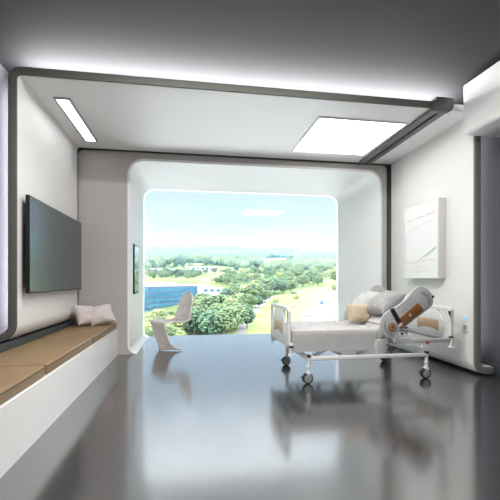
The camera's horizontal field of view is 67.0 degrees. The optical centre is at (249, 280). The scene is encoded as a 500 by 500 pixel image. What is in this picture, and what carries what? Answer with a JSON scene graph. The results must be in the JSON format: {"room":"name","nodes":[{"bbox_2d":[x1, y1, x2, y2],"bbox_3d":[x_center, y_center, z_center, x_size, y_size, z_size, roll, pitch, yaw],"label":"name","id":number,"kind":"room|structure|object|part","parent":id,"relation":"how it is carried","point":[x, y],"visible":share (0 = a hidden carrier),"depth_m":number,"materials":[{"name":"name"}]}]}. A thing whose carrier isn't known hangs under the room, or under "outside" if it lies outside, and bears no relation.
{"room":"hospital room","nodes":[
{"label":"hospital room","id":0,"kind":"room"},
{"bbox_2d":[0,64,55,343],"bbox_3d":[-2.124,-0.550,1.273,0.120,3.200,8.200,0,0,-9],"label":"wall","id":1,"kind":"structure","parent":0,"point":[3,73],"depth_m":3.82,"materials":[{"name":"paint"}]},
{"bbox_2d":[0,75,79,339],"bbox_3d":[-2.371,-0.693,4.321,0.320,2.475,1.875,0,0,-9],"label":"wall","id":2,"kind":"structure","parent":0,"point":[46,152],"depth_m":3.95,"materials":[{"name":"white paint"}]},
{"bbox_2d":[0,320,74,352],"bbox_3d":[-2.092,0.611,3.009,0.045,0.130,4.615,0,0,-9],"label":"trim","id":3,"kind":"structure","parent":2,"relation":"attached to","point":[17,342],"depth_m":3.86,"materials":[{"name":"plastic"}]},
{"bbox_2d":[25,195,80,293],"bbox_3d":[-2.208,-0.340,4.325,0.080,0.910,1.730,0,0,-9],"label":"television","id":4,"kind":"object","parent":2,"relation":"attached to","point":[52,237],"visible":1,"depth_m":3.98,"materials":[{"name":"glass"}]},
{"bbox_2d":[0,66,430,341],"bbox_3d":[-0.216,-0.693,3.711,4.375,2.475,0.024,0,0,-9],"label":"trim","id":5,"kind":"structure","parent":2,"relation":"attached to","point":[15,72],"depth_m":3.44,"materials":[{"name":"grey metal"}]},
{"bbox_2d":[56,148,392,345],"bbox_3d":[-0.131,-0.550,5.805,5.520,3.200,0.100,0,0,-9],"label":"trim","id":6,"kind":"structure","parent":0,"point":[388,166],"depth_m":5.99,"materials":[{"name":"metal"}]},
{"bbox_2d":[78,150,386,354],"bbox_3d":[-0.115,-0.398,5.707,4.659,2.895,0.060,0,0,-9],"label":"wall","id":7,"kind":"structure","parent":0,"point":[102,175],"depth_m":5.37,"materials":[{"name":"grey paint"}]},
{"bbox_2d":[127,158,381,353],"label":"window","id":8,"kind":"structure","parent":7,"relation":"in","point":[357,193],"depth_m":6.45,"materials":[{"name":"white paint"}]},
{"bbox_2d":[133,244,138,293],"bbox_3d":[-1.794,-0.180,5.948,0.024,0.760,0.480,0,0,-9],"label":"wall mirror","id":9,"kind":"object","parent":8,"relation":"attached to","point":[135,247],"visible":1,"depth_m":5.80,"materials":[{"name":"clear glass"}]},
{"bbox_2d":[135,246,138,291],"bbox_3d":[-1.783,-0.180,5.950,0.002,0.710,0.430,0,0,-9],"label":"mirror glass","id":10,"kind":"object","parent":9,"relation":"attached to","point":[136,247],"depth_m":5.94,"materials":[{"name":"green"}]},
{"bbox_2d":[22,75,463,163],"bbox_3d":[0.091,-1.895,4.725,4.670,0.070,1.875,0,0,-9],"label":"ceiling panel","id":11,"kind":"object","parent":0,"point":[121,116],"visible":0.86,"depth_m":4.30,"materials":[{"name":"white paint"}]},
{"bbox_2d":[53,97,97,141],"bbox_3d":[-2.007,-1.853,4.423,0.160,0.014,1.200,0,0,-9],"label":"strip light","id":12,"kind":"object","parent":11,"relation":"attached to","point":[66,105],"visible":1,"depth_m":4.30,"materials":[{"name":"white"}]},
{"bbox_2d":[292,117,406,154],"bbox_3d":[1.226,-1.852,4.913,1.090,0.014,1.120,0,0,-9],"label":"ceiling light panel","id":13,"kind":"object","parent":11,"relation":"attached to","point":[326,134],"visible":1,"depth_m":4.79,"materials":[{"name":"white paint"}]},
{"bbox_2d":[359,96,453,163],"bbox_3d":[1.925,-1.897,4.972,0.258,0.155,1.860,0,0,-9],"label":"rail","id":14,"kind":"object","parent":11,"relation":"attached to","point":[440,106],"visible":0.95,"depth_m":4.50,"materials":[{"name":"metal"}]},
{"bbox_2d":[0,333,499,499],"bbox_3d":[0.598,1.100,2.530,6.400,0.100,10.000,0,0,-9],"label":"floor","id":15,"kind":"structure","parent":0,"point":[216,417],"depth_m":2.60,"materials":[{"name":"concrete"}]},
{"bbox_2d":[0,329,117,477],"bbox_3d":[-1.910,0.864,3.039,0.815,0.372,4.616,0,0,-9],"label":"bench","id":16,"kind":"object","parent":15,"relation":"on","point":[24,417],"visible":0.5,"depth_m":2.67,"materials":[{"name":"white laminate"}]},
{"bbox_2d":[0,365,45,404],"bbox_3d":[-1.615,0.636,1.986,0.555,0.080,1.330,0,0,-9],"label":"bench cushion","id":17,"kind":"object","parent":16,"relation":"on","point":[13,380],"visible":1,"depth_m":2.37,"materials":[{"name":"beige leather"}]},
{"bbox_2d":[0,337,92,374],"bbox_3d":[-1.834,0.636,3.318,0.555,0.079,1.330,0,0,-9],"label":"bench cushion","id":18,"kind":"object","parent":16,"relation":"on","point":[50,353],"visible":0.91,"depth_m":3.18,"materials":[{"name":"beige leather"}]},
{"bbox_2d":[39,323,116,343],"bbox_3d":[-2.053,0.637,4.657,0.555,0.078,1.346,0,0,-9],"label":"bench cushion","id":19,"kind":"object","parent":16,"relation":"on","point":[96,332],"visible":0.73,"depth_m":4.48,"materials":[{"name":"beige leather"}]},
{"bbox_2d":[73,305,93,324],"bbox_3d":[-2.194,0.455,5.041,0.216,0.281,0.285,0,0,37],"label":"throw pillow","id":20,"kind":"object","parent":19,"relation":"on","point":[84,314],"visible":0.9,"depth_m":4.95,"materials":[{"name":"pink fabric"}]},
{"bbox_2d":[91,303,116,325],"bbox_3d":[-2.034,0.460,5.169,0.328,0.289,0.251,0,0,-41],"label":"throw pillow","id":21,"kind":"object","parent":19,"relation":"on","point":[103,314],"visible":0.87,"depth_m":5.10,"materials":[{"name":"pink fabric"}]},
{"bbox_2d":[150,292,192,349],"bbox_3d":[-1.190,0.613,5.902,0.566,0.864,0.510,0,0,-38],"label":"chair","id":22,"kind":"object","parent":15,"relation":"on","point":[184,309],"visible":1,"depth_m":5.87,"materials":[{"name":"white plastic"}]},
{"bbox_2d":[270,285,454,383],"bbox_3d":[1.245,0.551,4.410,1.886,0.997,0.977,0,0,-9],"label":"hospital bed","id":23,"kind":"object","parent":15,"relation":"on","point":[416,310],"visible":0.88,"depth_m":4.01,"materials":[{"name":"white metal"}]},
{"bbox_3d":[0.335,0.512,4.260,0.041,0.136,0.410,0,0,-9],"label":"wood panel","id":24,"kind":"part","parent":23,"relation":"part of","materials":[{"name":"brown wood"}]},
{"bbox_3d":[0.335,0.470,4.257,0.034,0.410,0.826,0,0,-9],"label":"footboard","id":25,"kind":"part","parent":23,"relation":"part of","materials":[{"name":"plastic"}]},
{"bbox_3d":[0.419,0.694,3.838,0.068,0.128,0.068,0,0,-9],"label":"bumper post","id":26,"kind":"part","parent":23,"relation":"part of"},
{"bbox_3d":[0.763,0.743,3.996,0.215,0.123,0.028,0,0,-9],"label":"lift arm","id":27,"kind":"part","parent":23,"relation":"part of"},
{"bbox_3d":[0.891,0.743,4.017,0.196,0.122,0.028,0,0,-9],"label":"lift arm","id":28,"kind":"part","parent":23,"relation":"part of"},
{"bbox_2d":[347,304,369,322],"bbox_3d":[1.261,0.378,4.391,0.330,0.223,0.165,0,0,-29],"label":"throw cushion","id":29,"kind":"object","parent":23,"relation":"on","point":[355,313],"visible":0.92,"depth_m":4.32,"materials":[{"name":"beige fabric"}]},
{"bbox_3d":[1.237,0.743,4.074,0.215,0.123,0.028,0,0,-9],"label":"lift arm","id":30,"kind":"part","parent":23,"relation":"part of"},
{"bbox_3d":[1.510,0.326,4.924,0.604,0.547,0.028,0,0,-9],"label":"rail","id":31,"kind":"part","parent":23,"relation":"part of","materials":[{"name":"grey plastic"}]},
{"bbox_2d":[352,291,379,304],"bbox_3d":[1.418,0.257,4.641,0.317,0.277,0.360,0,0,-9],"label":"pillow","id":32,"kind":"object","parent":23,"relation":"on","point":[364,298],"visible":0.49,"depth_m":4.54,"materials":[{"name":"grey fabric"}]},
{"bbox_3d":[1.127,0.415,4.390,1.495,0.500,0.740,0,0,-9],"label":"mattress","id":33,"kind":"part","parent":23,"relation":"part of","materials":[{"name":"fabric"}]},
{"bbox_2d":[366,290,406,314],"bbox_3d":[1.530,0.247,4.284,0.315,0.278,0.362,0,0,-18],"label":"pillow","id":34,"kind":"object","parent":23,"relation":"on","point":[384,301],"visible":0.82,"depth_m":4.17,"materials":[{"name":"grey fabric"}]},
{"bbox_3d":[1.661,0.326,4.007,0.604,0.547,0.028,0,0,-9],"label":"rail","id":35,"kind":"part","parent":23,"relation":"part of","materials":[{"name":"grey plastic"}]},
{"bbox_3d":[1.756,0.643,4.493,0.800,0.043,0.894,0,0,-9],"label":"head frame","id":36,"kind":"part","parent":23,"relation":"part of","materials":[{"name":"grey plastic"}]},
{"bbox_3d":[2.155,0.512,4.559,0.041,0.136,0.410,0,0,-9],"label":"wood panel","id":37,"kind":"part","parent":23,"relation":"part of","materials":[{"name":"brown wood"}]},
{"bbox_3d":[2.156,0.466,4.556,0.034,0.368,0.826,0,0,-9],"label":"headboard","id":38,"kind":"part","parent":23,"relation":"part of","materials":[{"name":"plastic"}]},
{"bbox_3d":[2.196,0.672,4.130,0.084,0.104,0.084,0,0,-9],"label":"bumper post","id":39,"kind":"part","parent":23,"relation":"part of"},
{"bbox_2d":[0,0,499,104],"bbox_3d":[0.728,-2.200,1.741,6.400,0.100,8.400,0,0,-9],"label":"ceiling","id":40,"kind":"structure","parent":0,"point":[424,50],"depth_m":3.38,"materials":[{"name":"paint"}]},
{"bbox_2d":[391,118,491,371],"bbox_3d":[2.472,-0.417,5.115,0.235,2.885,1.890,0,0,-6],"label":"wall","id":41,"kind":"structure","parent":0,"point":[442,166],"depth_m":4.61,"materials":[{"name":"white paint"}]},
{"bbox_2d":[404,197,445,278],"bbox_3d":[2.293,-0.527,5.002,0.112,0.995,0.750,0,0,-9],"label":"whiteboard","id":42,"kind":"object","parent":41,"relation":"attached to","point":[425,222],"visible":1,"depth_m":4.88,"materials":[{"name":"white"}]},
{"bbox_2d":[463,315,467,332],"bbox_3d":[2.448,0.485,4.283,0.035,0.190,0.080,0,0,-9],"label":"wall switch","id":43,"kind":"object","parent":41,"relation":"attached to","point":[465,318],"visible":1,"depth_m":4.27,"materials":[{"name":"white plastic"}]},
{"bbox_2d":[473,136,493,373],"bbox_3d":[2.577,-0.367,4.169,0.235,2.785,0.024,0,0,-9],"label":"trim","id":44,"kind":"structure","parent":41,"relation":"attached to","point":[476,139],"depth_m":4.15,"materials":[{"name":"grey metal"}]},
{"bbox_2d":[481,360,499,375],"bbox_3d":[2.838,0.995,3.860,0.050,0.110,4.700,0,0,-9],"label":"baseboard","id":45,"kind":"structure","parent":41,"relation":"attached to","point":[496,366],"depth_m":4.25,"materials":[{"name":"stone"}]},
{"bbox_2d":[481,136,499,364],"bbox_3d":[3.205,-0.550,2.147,0.120,3.200,8.200,0,0,-9],"label":"wall","id":46,"kind":"structure","parent":0,"point":[490,146],"depth_m":4.35,"materials":[{"name":"paint"}]},
{"bbox_2d":[464,61,499,137],"bbox_3d":[3.054,-1.835,1.089,0.520,0.530,6.160,0,0,-9],"label":"bulkhead","id":47,"kind":"object","parent":46,"relation":"attached to","point":[482,93],"depth_m":3.84,"materials":[{"name":"paint"}]},
{"label":"outside","id":48,"kind":"structure","parent":0,"visible":0},
{"bbox_2d":[144,257,336,334],"bbox_3d":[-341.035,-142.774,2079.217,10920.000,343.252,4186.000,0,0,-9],"label":"ground","id":49,"kind":"structure","parent":48,"point":[327,282],"depth_m":346.32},
{"bbox_2d":[144,322,150,329],"bbox_3d":[-35.366,16.654,133.489,4.564,4.850,4.681,0,0,-42],"label":"tree","id":50,"kind":"object","parent":49,"relation":"on","point":[146,326],"visible":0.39,"depth_m":132.03,"materials":[{"name":"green plant"}]},
{"bbox_2d":[144,328,153,335],"bbox_3d":[-31.559,17.593,120.257,5.420,5.200,4.903,0,0,-3],"label":"broadleaf tree","id":51,"kind":"object","parent":49,"relation":"on","point":[148,332],"visible":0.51,"depth_m":118.55,"materials":[{"name":"green plant"}]},
{"bbox_2d":[144,313,156,318],"bbox_3d":[-38.117,15.215,143.789,5.406,6.182,6.150,0,0,15],"label":"tree","id":52,"kind":"object","parent":49,"relation":"on","point":[152,315],"visible":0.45,"depth_m":142.69,"materials":[{"name":"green plant"}]},
{"bbox_2d":[152,309,164,318],"bbox_3d":[-36.409,14.362,149.998,5.881,7.049,7.241,0,0,-6],"label":"tree","id":53,"kind":"object","parent":49,"relation":"on","point":[156,312],"visible":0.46,"depth_m":148.12,"materials":[{"name":"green plant"}]},
{"bbox_2d":[161,311,175,316],"bbox_3d":[-31.534,14.898,147.380,6.995,6.298,6.724,0,0,-21],"label":"broadleaf tree","id":54,"kind":"object","parent":49,"relation":"on","point":[172,313],"visible":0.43,"depth_m":146.32,"materials":[{"name":"green plant"}]},
{"bbox_2d":[166,259,172,263],"bbox_3d":[-144.701,-32.972,678.365,14.534,14.075,15.735,0,0,13],"label":"broadleaf tree","id":55,"kind":"object","parent":49,"relation":"on","point":[168,261],"visible":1,"depth_m":676.50,"materials":[{"name":"green plant"}]},
{"bbox_2d":[144,282,197,311],"bbox_3d":[-62.898,8.404,203.208,42.800,15.170,63.386,0,0,24],"label":"office building","id":56,"kind":"structure","parent":49,"relation":"on","point":[157,295],"depth_m":194.86,"materials":[{"name":"blue glass"}]},
{"bbox_2d":[151,282,162,284],"bbox_3d":[-52.822,1.519,214.827,5.000,1.400,4.000,0,0,24],"label":"roof vent","id":57,"kind":"object","parent":56,"relation":"attached to","point":[152,283],"depth_m":213.26,"materials":[{"name":"white"}]},
{"bbox_2d":[166,282,176,284],"bbox_3d":[-47.145,1.519,227.624,5.000,1.400,4.000,0,0,24],"label":"roof vent","id":58,"kind":"object","parent":56,"relation":"attached to","point":[167,283],"depth_m":225.96,"materials":[{"name":"white"}]},
{"bbox_2d":[165,325,176,335],"bbox_3d":[-26.306,17.168,120.936,5.954,6.213,5.880,0,0,9],"label":"broadleaf tree","id":59,"kind":"object","parent":49,"relation":"on","point":[168,328],"visible":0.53,"depth_m":119.45,"materials":[{"name":"green plant"}]},
{"bbox_2d":[167,323,185,333],"bbox_3d":[-24.857,16.503,126.521,6.971,6.828,6.441,0,0,-31],"label":"tree","id":60,"kind":"object","parent":49,"relation":"on","point":[178,325],"visible":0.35,"depth_m":125.55,"materials":[{"name":"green plant"}]},
{"bbox_2d":[175,330,186,335],"bbox_3d":[-22.153,17.896,120.565,4.228,4.801,4.732,0,0,-40],"label":"tree","id":61,"kind":"object","parent":49,"relation":"on","point":[177,332],"visible":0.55,"depth_m":119.42,"materials":[{"name":"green plant"}]},
{"bbox_2d":[184,309,201,334],"bbox_3d":[-18.944,14.643,128.224,7.305,10.678,6.577,0,0,-19],"label":"tree","id":62,"kind":"object","parent":49,"relation":"on","point":[195,313],"visible":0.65,"depth_m":126.44,"materials":[{"name":"green plant"}]},
{"bbox_2d":[189,306,205,328],"bbox_3d":[-19.819,14.218,132.194,10.827,11.059,10.059,0,0,36],"label":"broadleaf tree","id":63,"kind":"object","parent":49,"relation":"on","point":[195,307],"visible":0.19,"depth_m":130.66,"materials":[{"name":"green plant"}]},
{"bbox_2d":[192,300,207,310],"bbox_3d":[-22.607,12.730,147.528,12.474,11.608,11.314,0,0,-35],"label":"broadleaf tree","id":64,"kind":"object","parent":49,"relation":"on","point":[198,302],"visible":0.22,"depth_m":145.93,"materials":[{"name":"green plant"}]},
{"bbox_2d":[193,296,208,306],"bbox_3d":[-21.746,11.896,161.999,10.144,10.854,10.954,0,0,-20],"label":"broadleaf tree","id":65,"kind":"object","parent":49,"relation":"on","point":[202,299],"visible":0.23,"depth_m":159.69,"materials":[{"name":"green plant"}]},
{"bbox_2d":[194,293,211,296],"bbox_3d":[-22.013,10.742,177.338,11.457,10.643,10.653,0,0,18],"label":"broadleaf tree","id":66,"kind":"object","parent":49,"relation":"on","point":[197,294],"visible":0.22,"depth_m":175.38,"materials":[{"name":"green plant"}]},
{"bbox_2d":[190,266,218,270],"bbox_3d":[-67.907,-16.729,557.880,40.600,9.000,20.600,0,0,-15],"label":"hall","id":67,"kind":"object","parent":49,"relation":"on","point":[191,267],"visible":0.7,"depth_m":548.04,"materials":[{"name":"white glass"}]},
{"bbox_2d":[197,275,219,282],"bbox_3d":[-28.695,-2.840,399.900,56.657,9.198,110.953,0,0,-9],"label":"lawn","id":68,"kind":"structure","parent":49,"relation":"on","point":[203,279],"depth_m":380.92,"materials":[{"name":"green plant"}]},
{"bbox_2d":[198,283,218,294],"bbox_3d":[-26.166,7.152,276.217,27.385,11.097,134.111,0,0,-9],"label":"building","id":69,"kind":"structure","parent":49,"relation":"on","point":[200,286],"depth_m":290.89,"materials":[{"name":"concrete"}]},
{"bbox_2d":[198,310,222,334],"bbox_3d":[-13.143,14.879,124.222,7.799,11.036,9.690,0,0,-40],"label":"tree","id":70,"kind":"object","parent":49,"relation":"on","point":[206,318],"visible":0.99,"depth_m":121.90,"materials":[{"name":"green plant"}]},
{"bbox_2d":[203,287,222,292],"bbox_3d":[-26.639,8.054,271.158,13.600,6.600,16.600,0,0,-1],"label":"pavilion","id":71,"kind":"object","parent":49,"relation":"on","point":[205,289],"visible":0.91,"depth_m":263.15,"materials":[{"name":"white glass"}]},
{"bbox_2d":[203,294,228,305],"bbox_3d":[-14.891,11.532,163.085,11.537,11.626,12.472,0,0,29],"label":"broadleaf tree","id":72,"kind":"object","parent":49,"relation":"on","point":[214,299],"visible":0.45,"depth_m":160.31,"materials":[{"name":"green plant"}]},
{"bbox_2d":[206,303,230,312],"bbox_3d":[-11.191,13.696,140.259,11.673,11.045,9.748,0,0,28],"label":"broadleaf tree","id":73,"kind":"object","parent":49,"relation":"on","point":[216,306],"visible":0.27,"depth_m":138.48,"materials":[{"name":"green plant"}]},
{"bbox_2d":[205,313,235,334],"bbox_3d":[-10.149,15.332,128.339,11.110,9.486,11.052,0,0,7],"label":"broadleaf tree","id":74,"kind":"object","parent":49,"relation":"on","point":[224,327],"visible":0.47,"depth_m":125.74,"materials":[{"name":"green plant"}]},
{"bbox_2d":[219,273,229,279],"bbox_3d":[-22.839,-1.873,337.086,10.117,9.854,10.640,0,0,-42],"label":"broadleaf tree","id":75,"kind":"object","parent":49,"relation":"on","point":[223,275],"visible":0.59,"depth_m":334.93,"materials":[{"name":"green plant"}]},
{"bbox_2d":[219,288,234,295],"bbox_3d":[-10.859,9.655,177.898,9.036,13.087,8.151,0,0,-33],"label":"tree","id":76,"kind":"object","parent":49,"relation":"on","point":[227,292],"visible":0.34,"depth_m":176.11,"materials":[{"name":"green plant"}]},
{"bbox_2d":[223,277,230,282],"bbox_3d":[-19.500,0.243,321.915,7.339,7.882,7.794,0,0,30],"label":"broadleaf tree","id":77,"kind":"object","parent":49,"relation":"on","point":[224,278],"visible":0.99,"depth_m":320.45,"materials":[{"name":"green plant"}]},
{"bbox_2d":[215,307,240,333],"bbox_3d":[-8.475,14.544,131.834,10.170,10.700,11.408,0,0,15],"label":"broadleaf tree","id":78,"kind":"object","parent":49,"relation":"on","point":[231,311],"visible":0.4,"depth_m":130.11,"materials":[{"name":"green plant"}]},
{"bbox_2d":[225,270,237,277],"bbox_3d":[-17.778,-4.420,356.543,13.813,12.306,12.890,0,0,-43],"label":"broadleaf tree","id":79,"kind":"object","parent":49,"relation":"on","point":[230,272],"visible":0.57,"depth_m":352.42,"materials":[{"name":"green plant"}]},
{"bbox_2d":[226,297,237,302],"bbox_3d":[-9.703,12.053,169.544,9.352,9.574,9.503,0,0,-10],"label":"tree","id":80,"kind":"object","parent":49,"relation":"on","point":[229,298],"visible":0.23,"depth_m":167.74,"materials":[{"name":"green plant"}]},
{"bbox_2d":[223,302,242,307],"bbox_3d":[-7.325,13.393,150.381,10.731,10.007,9.090,0,0,22],"label":"broadleaf tree","id":81,"kind":"object","parent":49,"relation":"on","point":[231,303],"visible":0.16,"depth_m":148.90,"materials":[{"name":"green plant"}]},
{"bbox_2d":[226,295,243,304],"bbox_3d":[-8.307,11.392,174.521,10.963,9.991,11.986,0,0,27],"label":"broadleaf tree","id":82,"kind":"object","parent":49,"relation":"on","point":[236,297],"visible":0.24,"depth_m":173.38,"materials":[{"name":"green plant"}]},
{"bbox_2d":[230,274,245,282],"bbox_3d":[-9.622,0.244,299.152,12.753,12.418,11.932,0,0,22],"label":"broadleaf tree","id":83,"kind":"object","parent":49,"relation":"on","point":[235,275],"visible":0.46,"depth_m":297.17,"materials":[{"name":"green plant"}]},
{"bbox_2d":[231,286,245,293],"bbox_3d":[-7.146,8.218,211.499,10.980,10.549,10.085,0,0,39],"label":"broadleaf tree","id":84,"kind":"object","parent":49,"relation":"on","point":[240,289],"visible":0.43,"depth_m":208.52,"materials":[{"name":"green plant"}]},
{"bbox_2d":[233,276,245,283],"bbox_3d":[-8.242,1.474,291.819,10.167,11.072,11.667,0,0,-5],"label":"broadleaf tree","id":85,"kind":"object","parent":49,"relation":"on","point":[241,279],"visible":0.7,"depth_m":288.66,"materials":[{"name":"green plant"}]},
{"bbox_2d":[144,249,336,271],"bbox_3d":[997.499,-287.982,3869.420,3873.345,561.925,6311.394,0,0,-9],"label":"forest","id":86,"kind":"object","parent":49,"relation":"on","point":[243,259],"visible":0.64,"depth_m":839.96,"materials":[{"name":"green plant"}]},
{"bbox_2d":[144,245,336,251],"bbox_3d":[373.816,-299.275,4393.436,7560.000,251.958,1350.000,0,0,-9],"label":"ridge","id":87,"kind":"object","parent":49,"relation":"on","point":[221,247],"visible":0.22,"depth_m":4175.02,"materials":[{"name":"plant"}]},
{"bbox_2d":[240,294,255,304],"bbox_3d":[-1.378,10.639,192.471,8.867,8.695,9.774,0,0,-29],"label":"broadleaf tree","id":88,"kind":"object","parent":49,"relation":"on","point":[250,296],"visible":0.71,"depth_m":189.61,"materials":[{"name":"green plant"}]},
{"bbox_2d":[244,270,255,274],"bbox_3d":[0.679,-5.337,375.615,12.195,11.306,12.894,0,0,-24],"label":"broadleaf tree","id":89,"kind":"object","parent":49,"relation":"on","point":[250,271],"visible":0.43,"depth_m":372.91,"materials":[{"name":"green plant"}]},
{"bbox_2d":[244,283,263,296],"bbox_3d":[2.093,7.472,211.880,11.951,12.478,11.375,0,0,44],"label":"broadleaf tree","id":90,"kind":"object","parent":49,"relation":"on","point":[255,287],"visible":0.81,"depth_m":208.47,"materials":[{"name":"green plant"}]},
{"bbox_2d":[256,296,263,304],"bbox_3d":[4.656,11.149,197.315,5.101,6.646,5.387,0,0,23],"label":"tree","id":91,"kind":"object","parent":49,"relation":"on","point":[260,299],"visible":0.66,"depth_m":195.99,"materials":[{"name":"green plant"}]},
{"bbox_2d":[254,277,268,283],"bbox_3d":[8.026,3.653,257.612,13.370,12.873,10.892,0,0,-37],"label":"broadleaf tree","id":92,"kind":"object","parent":49,"relation":"on","point":[258,278],"visible":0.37,"depth_m":254.37,"materials":[{"name":"green plant"}]},
{"bbox_2d":[259,283,268,290],"bbox_3d":[7.868,6.015,245.983,8.941,9.650,9.266,0,0,-33],"label":"broadleaf tree","id":93,"kind":"object","parent":49,"relation":"on","point":[262,285],"visible":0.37,"depth_m":243.73,"materials":[{"name":"green plant"}]},
{"bbox_2d":[259,278,276,289],"bbox_3d":[11.648,4.262,254.323,12.921,12.137,12.212,0,0,28],"label":"broadleaf tree","id":94,"kind":"object","parent":49,"relation":"on","point":[271,284],"visible":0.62,"depth_m":251.47,"materials":[{"name":"green plant"}]},
{"bbox_2d":[265,271,273,277],"bbox_3d":[18.421,-3.843,358.144,8.625,11.530,7.536,0,0,-17],"label":"tree","id":95,"kind":"object","parent":49,"relation":"on","point":[267,272],"visible":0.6,"depth_m":356.49,"materials":[{"name":"green plant"}]},
{"bbox_2d":[272,278,279,293],"bbox_3d":[17.400,3.692,264.793,8.180,11.544,7.630,0,0,-30],"label":"tree","id":96,"kind":"object","parent":49,"relation":"on","point":[275,279],"visible":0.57,"depth_m":263.76,"materials":[{"name":"green plant"}]},
{"bbox_2d":[271,269,280,274],"bbox_3d":[28.819,-8.324,419.161,12.647,11.046,12.216,0,0,20],"label":"broadleaf tree","id":97,"kind":"object","parent":49,"relation":"on","point":[272,270],"visible":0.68,"depth_m":416.01,"materials":[{"name":"green plant"}]},
{"bbox_2d":[275,272,282,277],"bbox_3d":[29.992,-4.566,383.610,10.056,9.183,10.299,0,0,-33],"label":"tree","id":98,"kind":"object","parent":49,"relation":"on","point":[277,274],"visible":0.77,"depth_m":381.43,"materials":[{"name":"green plant"}]},
{"bbox_2d":[233,286,335,333],"bbox_3d":[33.379,12.446,221.179,115.104,16.485,199.817,0,0,-9],"label":"lawn","id":99,"kind":"structure","parent":49,"relation":"on","point":[307,299],"depth_m":203.44,"materials":[{"name":"green plant"}]},
{"bbox_2d":[226,305,248,331],"bbox_3d":[-5.167,14.159,138.768,9.925,10.385,10.706,0,0,16],"label":"broadleaf tree","id":100,"kind":"object","parent":99,"relation":"on","point":[239,309],"visible":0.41,"depth_m":137.15,"materials":[{"name":"green plant"}]},
{"bbox_2d":[242,307,255,328],"bbox_3d":[-1.157,14.281,144.280,6.693,9.100,6.485,0,0,26],"label":"tree","id":101,"kind":"object","parent":99,"relation":"on","point":[250,311],"visible":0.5,"depth_m":142.97,"materials":[{"name":"green plant"}]},
{"bbox_2d":[247,295,258,305],"bbox_3d":[0.857,11.066,193.548,6.988,7.525,7.553,0,0,30],"label":"broadleaf tree","id":102,"kind":"object","parent":99,"relation":"on","point":[256,299],"visible":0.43,"depth_m":192.12,"materials":[{"name":"green plant"}]},
{"bbox_2d":[236,296,272,333],"bbox_3d":[3.492,14.934,184.530,42.915,11.376,137.518,0,0,-9],"label":"footpath","id":103,"kind":"structure","parent":99,"relation":"on","point":[242,328],"depth_m":170.31,"materials":[{"name":"concrete"}]},
{"bbox_2d":[261,290,271,299],"bbox_3d":[8.774,9.105,216.553,8.126,8.018,7.754,0,0,30],"label":"broadleaf tree","id":104,"kind":"object","parent":99,"relation":"on","point":[266,294],"visible":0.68,"depth_m":214.46,"materials":[{"name":"green plant"}]},
{"bbox_2d":[279,281,287,293],"bbox_3d":[22.952,4.877,261.402,5.957,9.657,6.798,0,0,27],"label":"tree","id":105,"kind":"object","parent":99,"relation":"on","point":[283,284],"visible":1,"depth_m":260.08,"materials":[{"name":"green plant"}]},
{"bbox_2d":[285,280,297,291],"bbox_3d":[29.908,3.860,275.942,10.858,9.642,10.416,0,0,-23],"label":"broadleaf tree","id":106,"kind":"object","parent":99,"relation":"on","point":[291,284],"visible":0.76,"depth_m":274.03,"materials":[{"name":"green plant"}]},
{"bbox_2d":[330,284,336,289],"bbox_3d":[63.018,5.361,280.205,6.346,6.529,7.137,0,0,1],"label":"tree","id":107,"kind":"object","parent":99,"relation":"on","point":[331,286],"visible":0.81,"depth_m":279.03,"materials":[{"name":"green plant"}]},
{"bbox_2d":[282,272,293,277],"bbox_3d":[35.221,-2.677,349.808,11.396,11.088,10.474,0,0,-21],"label":"broadleaf tree","id":108,"kind":"object","parent":49,"relation":"on","point":[286,273],"visible":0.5,"depth_m":347.81,"materials":[{"name":"green plant"}]},
{"bbox_2d":[294,268,304,276],"bbox_3d":[51.869,-6.788,391.958,13.725,13.278,14.089,0,0,-7],"label":"broadleaf tree","id":109,"kind":"object","parent":49,"relation":"on","point":[299,271],"visible":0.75,"depth_m":387.82,"materials":[{"name":"green plant"}]},
{"bbox_2d":[295,275,310,287],"bbox_3d":[43.496,0.627,311.034,12.591,11.011,12.464,0,0,13],"label":"broadleaf tree","id":110,"kind":"object","parent":49,"relation":"on","point":[305,280],"visible":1,"depth_m":307.88,"materials":[{"name":"green plant"}]},
{"bbox_2d":[302,270,314,281],"bbox_3d":[52.212,-2.560,335.105,11.957,14.042,12.915,0,0,7],"label":"broadleaf tree","id":111,"kind":"object","parent":49,"relation":"on","point":[306,273],"visible":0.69,"depth_m":331.31,"materials":[{"name":"green plant"}]},
{"bbox_2d":[309,272,320,281],"bbox_3d":[56.468,-2.146,336.976,14.190,12.864,12.718,0,0,15],"label":"broadleaf tree","id":112,"kind":"object","parent":49,"relation":"on","point":[315,273],"visible":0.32,"depth_m":333.30,"materials":[{"name":"green plant"}]},
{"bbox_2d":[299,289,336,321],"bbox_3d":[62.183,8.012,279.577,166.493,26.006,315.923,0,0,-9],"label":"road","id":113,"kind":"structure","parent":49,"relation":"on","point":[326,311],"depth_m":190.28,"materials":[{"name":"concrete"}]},
{"bbox_2d":[312,276,323,283],"bbox_3d":[59.215,0.340,327.825,10.205,8.987,10.288,0,0,-34],"label":"broadleaf tree","id":114,"kind":"object","parent":49,"relation":"on","point":[319,279],"visible":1,"depth_m":326.21,"materials":[{"name":"green plant"}]},
{"bbox_2d":[316,264,325,269],"bbox_3d":[98.885,-16.652,522.066,13.358,13.152,14.931,0,0,31],"label":"broadleaf tree","id":115,"kind":"object","parent":49,"relation":"on","point":[320,266],"visible":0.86,"depth_m":518.25,"materials":[{"name":"green plant"}]},
{"bbox_2d":[321,271,329,278],"bbox_3d":[81.854,-6.174,410.382,9.869,9.471,9.922,0,0,2],"label":"tree","id":116,"kind":"object","parent":49,"relation":"on","point":[326,273],"visible":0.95,"depth_m":408.52,"materials":[{"name":"green plant"}]},
{"bbox_2d":[328,271,336,279],"bbox_3d":[80.821,-3.441,361.294,12.982,12.166,12.509,0,0,11],"label":"broadleaf tree","id":117,"kind":"object","parent":49,"relation":"on","point":[332,273],"visible":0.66,"depth_m":358.80,"materials":[{"name":"green plant"}]}
]}

